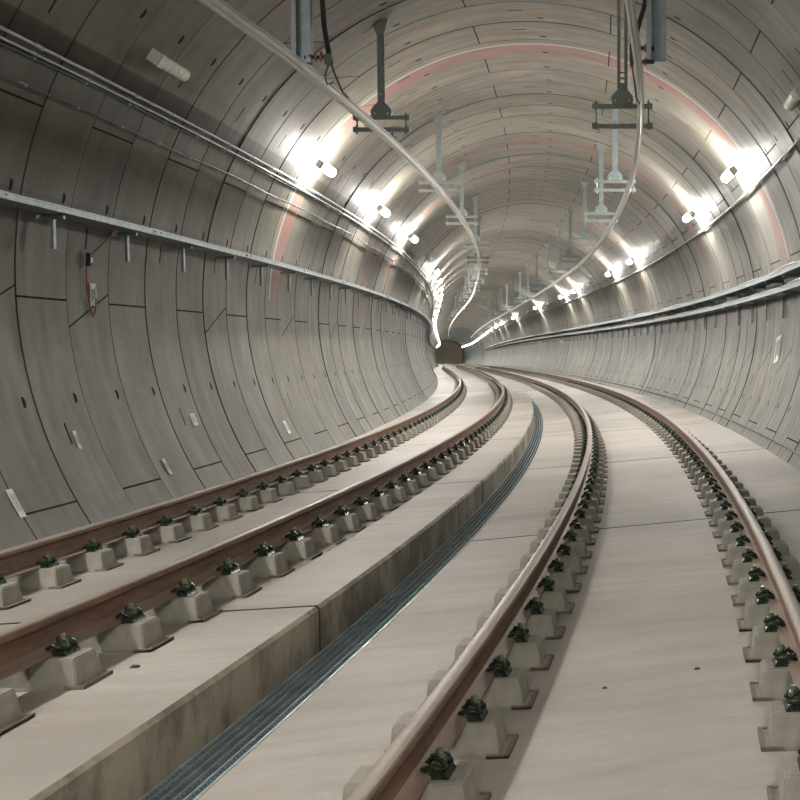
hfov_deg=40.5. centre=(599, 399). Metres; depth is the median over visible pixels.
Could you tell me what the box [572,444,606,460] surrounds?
block
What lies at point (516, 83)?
ceiling
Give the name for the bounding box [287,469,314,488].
block
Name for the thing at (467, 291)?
hanger
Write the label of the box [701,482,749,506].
block
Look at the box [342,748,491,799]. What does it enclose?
block
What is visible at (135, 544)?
block
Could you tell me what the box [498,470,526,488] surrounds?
drain grating
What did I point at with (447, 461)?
block
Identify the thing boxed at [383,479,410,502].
block
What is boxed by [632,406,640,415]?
block
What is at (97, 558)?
block
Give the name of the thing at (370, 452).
block
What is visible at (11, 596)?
block
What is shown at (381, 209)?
wall lamp
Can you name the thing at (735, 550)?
block
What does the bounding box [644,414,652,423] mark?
block
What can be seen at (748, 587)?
block
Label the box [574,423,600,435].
block
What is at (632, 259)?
wall lamp
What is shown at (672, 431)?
block
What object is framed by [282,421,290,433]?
wall label
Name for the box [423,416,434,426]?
block
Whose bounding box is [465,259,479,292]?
hanger
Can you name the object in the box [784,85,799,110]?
wall lamp
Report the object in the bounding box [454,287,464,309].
hanger
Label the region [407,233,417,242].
wall lamp
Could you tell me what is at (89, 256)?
cable
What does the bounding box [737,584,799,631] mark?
block
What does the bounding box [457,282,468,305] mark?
hanger
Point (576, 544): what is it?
block
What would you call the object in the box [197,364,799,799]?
floor
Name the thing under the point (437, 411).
block
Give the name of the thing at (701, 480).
block
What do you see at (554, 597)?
block
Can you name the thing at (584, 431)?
block
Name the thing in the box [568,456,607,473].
block
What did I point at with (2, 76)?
cable
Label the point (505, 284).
hanger
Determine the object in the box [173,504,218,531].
block
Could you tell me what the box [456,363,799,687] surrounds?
rail
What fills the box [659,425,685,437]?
block
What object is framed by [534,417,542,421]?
drain grating
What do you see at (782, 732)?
block
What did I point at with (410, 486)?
block
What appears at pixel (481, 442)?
block
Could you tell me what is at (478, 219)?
hanger
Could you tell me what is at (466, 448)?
block
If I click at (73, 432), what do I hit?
wall label
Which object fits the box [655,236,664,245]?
wall lamp
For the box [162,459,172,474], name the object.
wall label
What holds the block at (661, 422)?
on the floor at (653, 606)
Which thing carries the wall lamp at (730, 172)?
attached to the wall at (741, 119)
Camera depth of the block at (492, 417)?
20.42 m
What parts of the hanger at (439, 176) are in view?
ceiling plate, post, hinge plate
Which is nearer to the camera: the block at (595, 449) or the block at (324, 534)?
the block at (324, 534)
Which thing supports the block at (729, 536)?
on the floor at (653, 606)
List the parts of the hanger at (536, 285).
post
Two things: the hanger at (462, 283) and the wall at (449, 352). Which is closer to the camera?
the hanger at (462, 283)
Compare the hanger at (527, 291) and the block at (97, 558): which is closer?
the block at (97, 558)
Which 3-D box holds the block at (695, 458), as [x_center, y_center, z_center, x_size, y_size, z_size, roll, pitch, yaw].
[1.381,0.832,13.832,0.537,0.258,0.236,0,2,1]
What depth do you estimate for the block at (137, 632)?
5.29 m
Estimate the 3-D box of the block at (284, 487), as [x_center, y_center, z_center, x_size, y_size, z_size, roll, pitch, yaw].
[-3.669,0.964,11.790,0.537,0.261,0.236,0,2,2]
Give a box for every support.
[291,0,348,98]
[630,0,665,103]
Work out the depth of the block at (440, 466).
12.84 m
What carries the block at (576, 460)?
on the floor at (653, 606)
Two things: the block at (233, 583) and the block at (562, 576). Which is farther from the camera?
the block at (562, 576)
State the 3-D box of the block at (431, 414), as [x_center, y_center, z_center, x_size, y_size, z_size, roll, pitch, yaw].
[-3.818,0.413,23.311,0.537,0.244,0.236,0,2,-3]
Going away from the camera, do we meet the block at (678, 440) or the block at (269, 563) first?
the block at (269, 563)
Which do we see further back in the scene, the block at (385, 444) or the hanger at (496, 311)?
the hanger at (496, 311)
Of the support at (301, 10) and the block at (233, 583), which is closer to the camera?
the block at (233, 583)
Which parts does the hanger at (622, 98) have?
threaded rod, post, hinge plate, threaded rod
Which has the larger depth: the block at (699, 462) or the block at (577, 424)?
the block at (577, 424)
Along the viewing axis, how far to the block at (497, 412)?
22.17 m
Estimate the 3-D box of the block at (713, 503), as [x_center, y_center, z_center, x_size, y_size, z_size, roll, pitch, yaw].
[1.294,1.000,10.254,0.537,0.258,0.236,0,2,2]
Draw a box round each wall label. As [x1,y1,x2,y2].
[6,489,25,517]
[72,431,81,448]
[89,283,96,305]
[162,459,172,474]
[189,413,198,425]
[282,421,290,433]
[773,334,781,363]
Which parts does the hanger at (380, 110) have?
post, ceiling plate, hinge plate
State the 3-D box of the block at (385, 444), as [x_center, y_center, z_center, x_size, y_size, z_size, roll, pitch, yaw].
[-3.625,0.716,16.971,0.537,0.261,0.236,0,2,-1]
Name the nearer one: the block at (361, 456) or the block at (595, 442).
the block at (361, 456)
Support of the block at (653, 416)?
on the floor at (653, 606)
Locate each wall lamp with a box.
[146,48,189,81]
[315,159,335,176]
[376,204,389,216]
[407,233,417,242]
[424,254,431,260]
[627,257,634,263]
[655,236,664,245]
[683,210,695,221]
[722,165,738,181]
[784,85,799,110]
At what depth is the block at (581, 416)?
23.20 m
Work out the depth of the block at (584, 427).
20.27 m
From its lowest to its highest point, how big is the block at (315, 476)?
0.261 m
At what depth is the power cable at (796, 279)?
26.07 m
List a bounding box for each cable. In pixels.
[0,42,432,318]
[0,74,431,320]
[85,230,117,316]
[489,260,799,346]
[489,277,799,348]
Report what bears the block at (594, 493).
on the floor at (653, 606)
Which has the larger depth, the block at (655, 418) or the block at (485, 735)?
the block at (655, 418)
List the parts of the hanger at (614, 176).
post, hinge plate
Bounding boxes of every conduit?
[0,25,434,336]
[0,36,433,335]
[485,136,799,337]
[504,366,799,456]
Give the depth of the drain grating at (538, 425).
24.25 m
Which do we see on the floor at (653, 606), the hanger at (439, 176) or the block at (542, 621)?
the block at (542, 621)
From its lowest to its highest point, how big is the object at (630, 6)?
0.502 m
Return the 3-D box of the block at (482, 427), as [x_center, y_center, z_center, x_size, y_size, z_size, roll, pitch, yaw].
[-2.131,0.563,18.167,0.537,0.261,0.236,0,2,-1]
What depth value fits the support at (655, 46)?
10.72 m
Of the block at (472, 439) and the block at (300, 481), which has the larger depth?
the block at (472, 439)
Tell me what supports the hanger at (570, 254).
hanging from the ceiling
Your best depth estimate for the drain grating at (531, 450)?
18.31 m
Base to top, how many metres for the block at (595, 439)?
0.261 m
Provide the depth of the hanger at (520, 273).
63.12 m
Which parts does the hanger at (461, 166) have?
post, ceiling plate, hinge plate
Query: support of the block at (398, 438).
on the floor at (117, 737)
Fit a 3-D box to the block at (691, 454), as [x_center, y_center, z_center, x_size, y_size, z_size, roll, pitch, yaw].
[1.387,0.803,14.428,0.537,0.258,0.236,0,2,0]
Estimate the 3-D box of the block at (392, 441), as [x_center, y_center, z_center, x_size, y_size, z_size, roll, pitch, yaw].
[-3.632,0.687,17.547,0.537,0.261,0.236,0,2,-1]
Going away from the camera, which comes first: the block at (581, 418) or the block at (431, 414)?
the block at (581, 418)
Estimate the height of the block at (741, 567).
0.258 m
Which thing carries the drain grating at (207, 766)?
on the floor
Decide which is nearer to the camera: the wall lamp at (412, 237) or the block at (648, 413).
the block at (648, 413)
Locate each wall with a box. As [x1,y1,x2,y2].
[0,0,454,550]
[433,327,484,366]
[435,341,462,363]
[475,0,799,469]
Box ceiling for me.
[259,0,737,332]
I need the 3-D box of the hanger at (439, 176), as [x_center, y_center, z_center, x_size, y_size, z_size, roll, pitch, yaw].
[-3.066,-4.669,20.020,0.770,1.665,0.180,0,3,-2]
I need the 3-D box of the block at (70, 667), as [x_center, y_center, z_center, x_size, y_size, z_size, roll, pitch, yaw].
[-2.548,1.193,4.810,0.537,0.261,0.236,0,2,5]
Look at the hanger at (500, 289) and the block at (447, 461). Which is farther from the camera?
the hanger at (500, 289)
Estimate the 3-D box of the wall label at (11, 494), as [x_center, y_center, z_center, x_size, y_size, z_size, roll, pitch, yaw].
[-5.004,0.884,9.017,0.130,0.241,0.085,0,2,2]
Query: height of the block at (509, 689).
0.261 m
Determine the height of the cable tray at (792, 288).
1.647 m
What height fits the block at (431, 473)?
0.261 m
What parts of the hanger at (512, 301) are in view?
post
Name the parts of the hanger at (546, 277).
post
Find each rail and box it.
[0,363,460,579]
[0,363,504,680]
[198,0,480,336]
[346,363,594,799]
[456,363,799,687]
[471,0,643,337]
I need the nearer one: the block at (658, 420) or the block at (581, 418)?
the block at (658, 420)
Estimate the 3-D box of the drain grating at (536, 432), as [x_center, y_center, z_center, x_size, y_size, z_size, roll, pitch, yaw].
[-1.319,0.697,22.303,0.228,0.045,1.991,0,3,-2]
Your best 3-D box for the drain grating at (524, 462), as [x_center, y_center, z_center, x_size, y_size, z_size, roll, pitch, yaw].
[-1.172,0.990,16.314,0.228,0.045,1.991,0,3,0]
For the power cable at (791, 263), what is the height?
0.378 m
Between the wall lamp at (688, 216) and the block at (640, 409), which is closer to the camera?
the wall lamp at (688, 216)
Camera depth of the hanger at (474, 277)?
47.24 m
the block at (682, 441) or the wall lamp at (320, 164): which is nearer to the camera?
the block at (682, 441)
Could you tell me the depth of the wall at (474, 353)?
214.46 m
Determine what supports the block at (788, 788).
on the floor at (653, 606)
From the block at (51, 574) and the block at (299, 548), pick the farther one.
the block at (299, 548)
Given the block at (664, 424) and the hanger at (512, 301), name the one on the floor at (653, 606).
the block at (664, 424)
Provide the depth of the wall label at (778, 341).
18.12 m
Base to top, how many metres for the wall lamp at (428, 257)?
0.205 m
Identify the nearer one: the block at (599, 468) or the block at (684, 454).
the block at (599, 468)
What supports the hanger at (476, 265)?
hanging from the ceiling
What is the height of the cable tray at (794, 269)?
1.311 m
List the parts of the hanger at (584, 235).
post, hinge plate, ceiling plate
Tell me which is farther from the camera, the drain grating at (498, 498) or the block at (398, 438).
the block at (398, 438)
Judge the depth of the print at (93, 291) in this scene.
11.22 m
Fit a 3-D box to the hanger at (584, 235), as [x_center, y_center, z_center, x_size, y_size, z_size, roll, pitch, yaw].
[-0.436,-5.215,29.656,0.770,1.946,0.180,0,3,-5]
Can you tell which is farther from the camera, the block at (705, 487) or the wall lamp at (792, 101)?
the wall lamp at (792, 101)
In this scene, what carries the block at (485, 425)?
on the floor at (117, 737)
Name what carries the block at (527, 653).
on the floor at (653, 606)
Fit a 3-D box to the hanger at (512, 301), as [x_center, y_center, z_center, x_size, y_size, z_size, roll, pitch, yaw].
[-5.675,-6.984,68.670,0.770,1.908,0.180,0,3,-9]
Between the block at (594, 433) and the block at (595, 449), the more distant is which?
the block at (594, 433)
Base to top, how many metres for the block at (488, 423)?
0.261 m
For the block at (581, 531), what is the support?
on the floor at (653, 606)
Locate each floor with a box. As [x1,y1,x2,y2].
[0,364,533,799]
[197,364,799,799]
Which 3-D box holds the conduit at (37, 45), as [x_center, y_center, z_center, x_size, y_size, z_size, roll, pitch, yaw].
[-15.420,-6.337,84.775,21.291,0.489,164.490,0,2,0]
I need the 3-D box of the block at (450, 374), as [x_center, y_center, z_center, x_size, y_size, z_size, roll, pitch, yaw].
[-8.960,-2.115,79.467,15.431,0.437,63.676,0,2,0]
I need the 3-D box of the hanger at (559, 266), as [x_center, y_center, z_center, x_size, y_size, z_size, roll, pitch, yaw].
[-1.574,-5.739,40.943,0.770,1.930,0.180,0,3,-7]
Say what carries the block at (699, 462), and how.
on the floor at (653, 606)
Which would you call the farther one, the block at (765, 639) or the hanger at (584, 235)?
the hanger at (584, 235)
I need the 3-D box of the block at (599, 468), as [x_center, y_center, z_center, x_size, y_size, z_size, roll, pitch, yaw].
[-0.169,0.926,13.853,0.537,0.261,0.236,0,2,1]
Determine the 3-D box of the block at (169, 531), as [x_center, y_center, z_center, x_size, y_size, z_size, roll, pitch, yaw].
[-3.779,1.098,8.921,0.537,0.261,0.236,0,2,3]
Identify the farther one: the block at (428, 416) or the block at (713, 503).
the block at (428, 416)
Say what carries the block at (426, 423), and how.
on the floor at (117, 737)
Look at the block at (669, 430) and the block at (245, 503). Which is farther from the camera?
the block at (669, 430)
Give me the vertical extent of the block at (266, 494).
0.261 m
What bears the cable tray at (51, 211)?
attached to the wall at (163, 344)
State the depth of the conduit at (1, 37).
12.01 m
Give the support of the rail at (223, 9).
hanging from the hanger at (380, 110)
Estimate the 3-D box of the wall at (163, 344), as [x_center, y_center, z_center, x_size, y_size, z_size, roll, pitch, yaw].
[-15.743,-4.262,77.978,23.868,6.601,193.193,0,2,0]
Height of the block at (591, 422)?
0.261 m
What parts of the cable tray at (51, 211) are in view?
splice plate, splice plate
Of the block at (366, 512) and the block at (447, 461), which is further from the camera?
the block at (447, 461)
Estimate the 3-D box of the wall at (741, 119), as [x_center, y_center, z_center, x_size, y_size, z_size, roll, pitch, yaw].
[-8.813,-4.239,77.416,23.942,6.601,196.336,0,2,0]
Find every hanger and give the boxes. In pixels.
[353,18,409,139]
[419,110,459,197]
[446,160,477,228]
[451,296,459,315]
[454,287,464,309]
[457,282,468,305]
[459,276,471,301]
[462,268,475,296]
[463,194,488,251]
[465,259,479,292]
[467,217,489,263]
[467,249,483,285]
[468,234,487,276]
[492,294,501,315]
[497,289,506,312]
[501,284,511,310]
[507,279,518,306]
[514,272,526,302]
[521,264,534,297]
[529,254,543,292]
[538,243,555,285]
[550,228,569,276]
[559,208,581,265]
[571,180,597,248]
[584,142,617,226]
[592,0,652,129]
[594,94,635,197]
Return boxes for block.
[0,573,30,609]
[0,633,112,691]
[0,687,34,735]
[6,553,80,590]
[59,538,123,572]
[78,602,173,653]
[103,525,159,556]
[141,514,191,543]
[143,578,222,623]
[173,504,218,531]
[195,558,261,599]
[202,496,242,520]
[227,488,263,511]
[238,541,294,578]
[250,481,282,503]
[269,474,299,495]
[272,527,322,560]
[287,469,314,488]
[302,463,327,482]
[302,515,345,545]
[316,459,339,476]
[327,504,365,532]
[329,454,350,471]
[341,450,360,466]
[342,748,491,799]
[349,495,382,521]
[351,446,370,462]
[361,443,378,457]
[367,486,397,511]
[370,439,385,453]
[377,436,392,450]
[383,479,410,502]
[384,433,399,446]
[390,431,404,443]
[390,694,518,759]
[397,428,410,440]
[397,472,422,494]
[402,426,415,437]
[407,423,419,435]
[409,466,432,487]
[411,421,423,432]
[416,419,427,430]
[419,654,538,709]
[420,417,431,428]
[420,461,441,480]
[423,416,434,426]
[427,415,437,424]
[429,456,449,474]
[430,413,439,422]
[433,412,442,420]
[435,410,444,418]
[437,451,456,469]
[442,366,566,385]
[444,447,462,464]
[448,622,553,670]
[451,443,468,459]
[457,440,473,455]
[463,436,478,451]
[468,433,482,447]
[472,430,485,444]
[472,596,565,639]
[476,428,489,440]
[480,425,492,437]
[483,423,494,435]
[486,420,497,432]
[489,418,499,429]
[491,416,501,427]
[491,575,574,613]
[493,414,502,425]
[495,413,504,423]
[496,411,505,421]
[506,557,581,592]
[519,542,587,574]
[529,529,592,558]
[537,517,595,544]
[544,507,598,532]
[550,498,601,522]
[554,490,603,512]
[559,483,604,504]
[562,477,605,496]
[564,465,606,484]
[565,471,606,489]
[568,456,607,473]
[569,460,607,477]
[570,452,607,467]
[571,448,606,464]
[572,416,593,426]
[572,418,594,428]
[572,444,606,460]
[573,419,598,430]
[573,421,599,432]
[573,438,605,453]
[573,441,606,456]
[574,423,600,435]
[574,425,601,437]
[574,427,602,440]
[574,430,603,443]
[574,432,604,446]
[574,435,604,449]
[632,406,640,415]
[634,408,641,416]
[637,409,645,418]
[639,410,647,420]
[641,412,650,421]
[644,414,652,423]
[646,415,654,425]
[649,417,657,427]
[651,418,660,430]
[654,420,663,432]
[656,423,665,435]
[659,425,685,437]
[661,427,689,440]
[664,430,692,443]
[667,433,696,447]
[669,436,700,450]
[672,439,704,454]
[675,442,708,458]
[678,445,712,462]
[681,449,717,467]
[684,453,721,472]
[687,458,726,478]
[690,463,731,484]
[694,469,737,491]
[697,475,743,498]
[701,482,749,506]
[704,489,756,515]
[708,498,763,526]
[712,508,771,537]
[717,519,779,551]
[721,531,791,566]
[726,546,799,584]
[731,563,799,605]
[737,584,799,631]
[743,611,785,662]
[750,643,797,701]
[758,684,799,751]
[767,747,799,799]
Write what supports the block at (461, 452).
on the floor at (117, 737)
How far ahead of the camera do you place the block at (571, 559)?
7.87 m
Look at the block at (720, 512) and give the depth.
9.58 m
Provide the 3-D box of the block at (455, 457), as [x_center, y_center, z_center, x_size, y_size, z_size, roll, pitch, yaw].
[-2.116,0.761,14.094,0.537,0.261,0.236,0,2,1]
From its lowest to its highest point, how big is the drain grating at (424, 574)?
0.044 m
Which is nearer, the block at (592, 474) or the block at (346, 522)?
the block at (346, 522)
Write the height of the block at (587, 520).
0.261 m
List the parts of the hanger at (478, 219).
post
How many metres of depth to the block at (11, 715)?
4.25 m
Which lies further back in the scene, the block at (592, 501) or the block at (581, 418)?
the block at (581, 418)
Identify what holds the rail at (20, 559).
on the block at (450, 374)
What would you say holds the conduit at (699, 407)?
attached to the wall at (741, 119)
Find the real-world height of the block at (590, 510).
0.261 m
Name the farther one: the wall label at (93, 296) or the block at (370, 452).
the block at (370, 452)
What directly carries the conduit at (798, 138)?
attached to the wall at (741, 119)
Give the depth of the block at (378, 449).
16.31 m
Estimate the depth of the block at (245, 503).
10.54 m
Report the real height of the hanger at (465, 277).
1.705 m
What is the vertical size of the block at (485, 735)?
0.261 m
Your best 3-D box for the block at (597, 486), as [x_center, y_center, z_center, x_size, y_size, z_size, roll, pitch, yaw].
[-0.201,1.010,12.084,0.537,0.261,0.236,0,2,1]
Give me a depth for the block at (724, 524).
8.98 m
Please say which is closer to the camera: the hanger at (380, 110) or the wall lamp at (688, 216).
the hanger at (380, 110)
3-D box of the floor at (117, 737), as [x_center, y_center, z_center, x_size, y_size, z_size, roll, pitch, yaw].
[-23.735,-3.886,139.352,44.897,1.626,309.301,0,2,0]
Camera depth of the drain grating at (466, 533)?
10.17 m
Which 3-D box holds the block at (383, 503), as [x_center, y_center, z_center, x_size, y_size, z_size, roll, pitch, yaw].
[-2.217,0.952,10.024,0.537,0.261,0.236,0,2,2]
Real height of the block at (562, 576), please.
0.261 m
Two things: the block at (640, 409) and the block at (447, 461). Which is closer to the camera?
the block at (447, 461)
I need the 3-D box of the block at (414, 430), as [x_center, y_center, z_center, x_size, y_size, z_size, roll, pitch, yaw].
[-3.681,0.574,19.852,0.537,0.261,0.236,0,2,-2]
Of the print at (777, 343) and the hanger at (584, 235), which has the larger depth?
the hanger at (584, 235)
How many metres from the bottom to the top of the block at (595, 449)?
0.261 m
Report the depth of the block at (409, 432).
19.20 m
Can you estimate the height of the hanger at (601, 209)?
1.922 m
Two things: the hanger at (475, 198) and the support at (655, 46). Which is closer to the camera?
the support at (655, 46)
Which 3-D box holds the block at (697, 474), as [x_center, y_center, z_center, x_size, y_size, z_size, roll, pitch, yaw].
[1.362,0.888,12.640,0.537,0.258,0.236,0,2,1]
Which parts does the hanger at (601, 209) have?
post, hinge plate, ceiling plate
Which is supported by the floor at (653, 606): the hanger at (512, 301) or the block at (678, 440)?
the block at (678, 440)
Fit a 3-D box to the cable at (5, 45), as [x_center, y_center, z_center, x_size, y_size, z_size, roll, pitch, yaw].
[-11.847,-5.279,60.051,13.980,0.341,114.979,0,2,0]
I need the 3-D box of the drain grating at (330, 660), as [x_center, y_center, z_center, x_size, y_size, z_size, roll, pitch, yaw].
[-1.485,1.459,6.336,0.230,0.043,1.991,0,3,4]
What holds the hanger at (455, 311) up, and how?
hanging from the ceiling
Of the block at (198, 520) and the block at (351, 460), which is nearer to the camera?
the block at (198, 520)
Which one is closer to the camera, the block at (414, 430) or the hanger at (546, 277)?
the block at (414, 430)
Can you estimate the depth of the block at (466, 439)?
15.76 m
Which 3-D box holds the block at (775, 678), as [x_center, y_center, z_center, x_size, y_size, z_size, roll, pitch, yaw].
[0.971,1.248,4.871,0.537,0.258,0.236,0,2,5]
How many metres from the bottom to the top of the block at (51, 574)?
0.261 m
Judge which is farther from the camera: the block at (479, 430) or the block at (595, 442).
the block at (479, 430)
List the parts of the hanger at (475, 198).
post, hinge plate, ceiling plate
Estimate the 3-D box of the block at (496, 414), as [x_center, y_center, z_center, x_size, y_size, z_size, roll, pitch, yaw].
[-2.232,0.392,21.658,0.537,0.261,0.236,0,2,-2]
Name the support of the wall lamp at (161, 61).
attached to the wall at (163, 344)
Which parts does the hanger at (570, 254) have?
post, hinge plate, ceiling plate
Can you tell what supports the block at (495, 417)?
on the floor at (117, 737)
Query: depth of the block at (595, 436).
17.90 m
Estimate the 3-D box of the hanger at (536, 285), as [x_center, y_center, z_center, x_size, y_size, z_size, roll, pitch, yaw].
[-3.140,-6.258,52.054,0.770,1.939,0.180,0,3,-8]
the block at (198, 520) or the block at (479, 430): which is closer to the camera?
the block at (198, 520)
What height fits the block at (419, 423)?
0.261 m
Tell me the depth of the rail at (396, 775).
4.59 m
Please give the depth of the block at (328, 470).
13.43 m
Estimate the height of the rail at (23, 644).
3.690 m
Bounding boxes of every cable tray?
[0,190,434,348]
[484,275,799,350]
[485,261,799,348]
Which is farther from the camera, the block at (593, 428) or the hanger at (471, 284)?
the hanger at (471, 284)
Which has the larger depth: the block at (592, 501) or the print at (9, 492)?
the block at (592, 501)
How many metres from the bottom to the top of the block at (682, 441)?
0.259 m
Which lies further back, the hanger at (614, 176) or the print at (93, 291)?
the hanger at (614, 176)
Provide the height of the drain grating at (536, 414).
0.044 m
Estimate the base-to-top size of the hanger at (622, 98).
1.916 m
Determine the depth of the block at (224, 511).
9.97 m
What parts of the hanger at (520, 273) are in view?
post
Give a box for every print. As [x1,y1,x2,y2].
[9,492,22,512]
[91,286,95,300]
[774,337,780,359]
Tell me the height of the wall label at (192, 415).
0.151 m
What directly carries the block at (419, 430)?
on the floor at (117, 737)
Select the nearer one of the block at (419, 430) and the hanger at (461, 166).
the block at (419, 430)
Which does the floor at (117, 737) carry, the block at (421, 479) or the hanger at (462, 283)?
the block at (421, 479)
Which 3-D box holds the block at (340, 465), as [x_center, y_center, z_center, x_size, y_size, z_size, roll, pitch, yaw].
[-3.626,0.855,14.092,0.537,0.261,0.236,0,2,1]
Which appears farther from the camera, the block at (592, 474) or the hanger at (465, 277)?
the hanger at (465, 277)
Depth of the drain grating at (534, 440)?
20.33 m
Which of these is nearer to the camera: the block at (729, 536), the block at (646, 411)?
the block at (729, 536)
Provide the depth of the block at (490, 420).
19.83 m
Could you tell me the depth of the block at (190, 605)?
5.87 m
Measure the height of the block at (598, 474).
0.261 m
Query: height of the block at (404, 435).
0.261 m
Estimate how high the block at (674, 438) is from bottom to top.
0.259 m
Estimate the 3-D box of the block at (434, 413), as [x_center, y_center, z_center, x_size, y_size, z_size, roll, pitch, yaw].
[-3.848,0.385,23.888,0.537,0.244,0.236,0,2,-3]
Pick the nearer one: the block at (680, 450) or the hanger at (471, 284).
the block at (680, 450)
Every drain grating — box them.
[138,692,313,799]
[272,600,412,694]
[381,547,464,600]
[440,512,495,547]
[476,488,514,512]
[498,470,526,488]
[512,456,534,470]
[522,445,539,455]
[528,436,541,444]
[531,428,542,437]
[533,422,543,429]
[534,412,541,416]
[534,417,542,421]
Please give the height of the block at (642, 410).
0.242 m
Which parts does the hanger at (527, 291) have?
post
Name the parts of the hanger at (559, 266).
post, hinge plate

